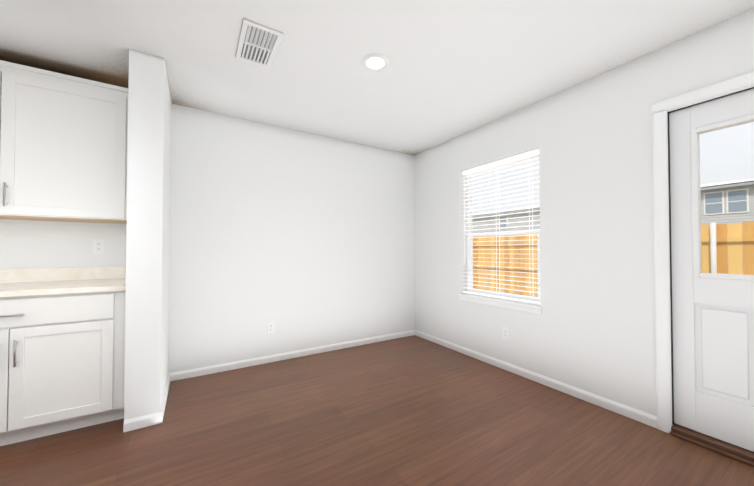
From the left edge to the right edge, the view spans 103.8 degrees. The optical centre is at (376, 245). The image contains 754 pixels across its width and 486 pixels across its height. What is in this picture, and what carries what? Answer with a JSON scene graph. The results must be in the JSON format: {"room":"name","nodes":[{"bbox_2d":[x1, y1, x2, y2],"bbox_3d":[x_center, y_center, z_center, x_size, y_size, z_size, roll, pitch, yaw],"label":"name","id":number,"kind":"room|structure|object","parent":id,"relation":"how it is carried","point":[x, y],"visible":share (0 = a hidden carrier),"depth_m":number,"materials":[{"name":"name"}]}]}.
{"room":"empty dining area","nodes":[
{"label":"empty dining area","id":0,"kind":"room"},
{"bbox_2d":[124,49,171,419],"bbox_3d":[-1.713,-0.045,2.248,0.186,2.450,0.727,1,-1,-32],"label":"wall","id":1,"kind":"structure","parent":0,"point":[147,303],"depth_m":1.95,"materials":[{"name":"white paint"}]},
{"bbox_2d":[124,270,125,285],"bbox_3d":[-1.828,0.215,2.228,0.020,0.099,0.587,1,-1,-32],"label":"backsplash","id":2,"kind":"structure","parent":1,"relation":"attached to","point":[124,270],"depth_m":1.97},
{"bbox_2d":[155,372,174,424],"bbox_3d":[-1.618,1.145,2.264,0.014,0.071,0.713,1,-1,-32],"label":"baseboard","id":3,"kind":"structure","parent":1,"relation":"attached to","point":[159,416],"depth_m":2.13,"materials":[{"name":"white paint"}]},
{"bbox_2d":[0,104,414,372],"bbox_3d":[-2.411,-0.043,2.334,7.074,2.450,0.150,1,-1,-32],"label":"wall","id":4,"kind":"structure","parent":0,"point":[303,240],"depth_m":3.03,"materials":[{"name":"white paint"}]},
{"bbox_2d":[0,266,125,281],"bbox_3d":[-2.763,0.212,2.010,1.842,0.099,0.020,1,-1,-32],"label":"backsplash","id":5,"kind":"structure","parent":4,"relation":"attached to","point":[68,274],"depth_m":2.22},
{"bbox_2d":[0,60,127,223],"bbox_3d":[-2.481,-0.694,2.020,1.367,0.998,0.324,1,-1,-32],"label":"upper cabinet","id":6,"kind":"object","parent":4,"relation":"attached to","point":[63,147],"depth_m":2.03,"materials":[{"name":"white paint"}]},
{"bbox_2d":[93,239,104,253],"bbox_3d":[-2.221,0.006,2.357,0.070,0.115,0.008,1,-1,-32],"label":"outlet","id":7,"kind":"object","parent":4,"relation":"attached to","point":[98,246],"visible":1,"depth_m":2.36,"materials":[{"name":"white plastic"}]},
{"bbox_2d":[267,322,274,333],"bbox_3d":[-1.090,0.843,3.038,0.070,0.115,0.008,1,-1,-32],"label":"outlet","id":8,"kind":"object","parent":4,"relation":"attached to","point":[270,327],"visible":1,"depth_m":3.04,"materials":[{"name":"white plastic"}]},
{"bbox_2d":[175,330,414,380],"bbox_3d":[-0.651,1.162,3.298,2.744,0.071,0.014,1,-1,-32],"label":"baseboard","id":9,"kind":"structure","parent":4,"relation":"attached to","point":[190,373],"depth_m":3.09,"materials":[{"name":"white paint"}]},
{"bbox_2d":[0,335,753,485],"bbox_3d":[-0.679,1.161,-0.510,7.074,0.050,6.777,1,-1,-32],"label":"floor","id":10,"kind":"structure","parent":0,"point":[413,410],"depth_m":1.80,"materials":[{"name":"brown wood"}]},
{"bbox_2d":[0,290,125,445],"bbox_3d":[-2.264,0.735,1.952,1.043,0.880,0.627,1,-1,-32],"label":"base cabinet","id":11,"kind":"object","parent":10,"relation":"on","point":[62,349],"depth_m":1.80,"materials":[{"name":"white paint"}]},
{"bbox_2d":[0,278,125,297],"bbox_3d":[-2.599,0.274,1.742,1.842,0.035,0.647,1,-1,-32],"label":"countertop","id":12,"kind":"structure","parent":11,"relation":"on","point":[82,285],"depth_m":1.89,"materials":[{"name":"beige stone"}]},
{"bbox_2d":[0,0,753,155],"bbox_3d":[-0.679,-1.373,-0.470,7.074,0.120,6.777,1,-1,-32],"label":"ceiling","id":13,"kind":"structure","parent":0,"point":[453,69],"depth_m":1.93,"materials":[{"name":"white paint"}]},
{"bbox_2d":[236,19,282,67],"bbox_3d":[-0.758,-1.269,1.881,0.220,0.013,0.390,1,-1,-32],"label":"ceiling vent","id":14,"kind":"object","parent":13,"relation":"in","point":[258,44],"visible":1,"depth_m":1.85,"materials":[{"name":"white metal"}]},
{"bbox_2d":[362,53,388,70],"bbox_3d":[-0.010,-1.267,2.047,0.184,0.010,0.184,1,-1,-32],"label":"recessed light","id":15,"kind":"object","parent":13,"relation":"in","point":[375,62],"visible":1,"depth_m":2.04,"materials":[{"name":"white paint"}]},
{"bbox_2d":[414,8,753,415],"bbox_3d":[2.311,-0.061,1.256,0.150,2.450,6.627,1,-1,-32],"label":"wall","id":16,"kind":"structure","parent":0,"point":[591,328],"depth_m":2.28,"materials":[{"name":"white paint"}]},
{"bbox_2d":[458,149,542,314],"bbox_3d":[1.234,-0.127,2.991,0.170,1.458,0.950,1,-1,-32],"label":"window unit","id":17,"kind":"structure","parent":16,"relation":"in","point":[524,303],"depth_m":2.96,"materials":[{"name":"white plastic"}]},
{"bbox_2d":[502,326,508,339],"bbox_3d":[1.237,0.840,2.842,0.008,0.115,0.070,1,-1,-32],"label":"outlet","id":18,"kind":"object","parent":16,"relation":"attached to","point":[505,332],"visible":1,"depth_m":2.84,"materials":[{"name":"white plastic"}]},
{"bbox_2d":[415,330,656,427],"bbox_3d":[1.164,1.156,2.950,0.014,0.071,2.452,1,-1,-32],"label":"baseboard","id":19,"kind":"structure","parent":16,"relation":"attached to","point":[643,417],"depth_m":2.43,"materials":[{"name":"white paint"}]},
{"bbox_2d":[652,71,753,432],"bbox_3d":[2.115,0.117,1.556,0.167,2.104,0.944,1,-1,-32],"label":"door frame","id":20,"kind":"structure","parent":16,"relation":"attached to","point":[662,273],"depth_m":1.88,"materials":[{"name":"white paint"}]},
{"bbox_2d":[669,89,753,451],"bbox_3d":[2.090,0.128,1.541,0.111,1.978,0.810,1,-1,-32],"label":"back door","id":21,"kind":"structure","parent":16,"relation":"in","point":[713,347],"depth_m":1.76,"materials":[{"name":"white paint"}]},
{"bbox_2d":[670,423,753,466],"bbox_3d":[2.122,1.147,1.544,0.212,0.044,0.816,1,-1,-32],"label":"door threshold sill","id":22,"kind":"structure","parent":16,"relation":"attached to","point":[734,452],"depth_m":1.70,"materials":[{"name":"brown wood"}]},
{"label":"outside","id":23,"kind":"structure","parent":0,"visible":0},
{"bbox_3d":[25.802,1.851,27.411,67.276,0.100,100.000,1,-1,-32],"label":"ground","id":24,"kind":"structure","parent":23,"visible":0},
{"bbox_2d":[472,179,753,251],"bbox_3d":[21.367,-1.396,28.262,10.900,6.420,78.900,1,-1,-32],"label":"house","id":25,"kind":"structure","parent":24,"relation":"on","point":[738,210],"depth_m":18.68,"materials":[{"name":"grey"}]},
{"bbox_2d":[473,222,753,296],"bbox_3d":[1.127,0.646,11.414,0.123,1.800,49.585,1,-1,-32],"label":"fence","id":26,"kind":"object","parent":24,"relation":"on","point":[710,258],"depth_m":7.15,"materials":[{"name":"brown wood"}]}
]}

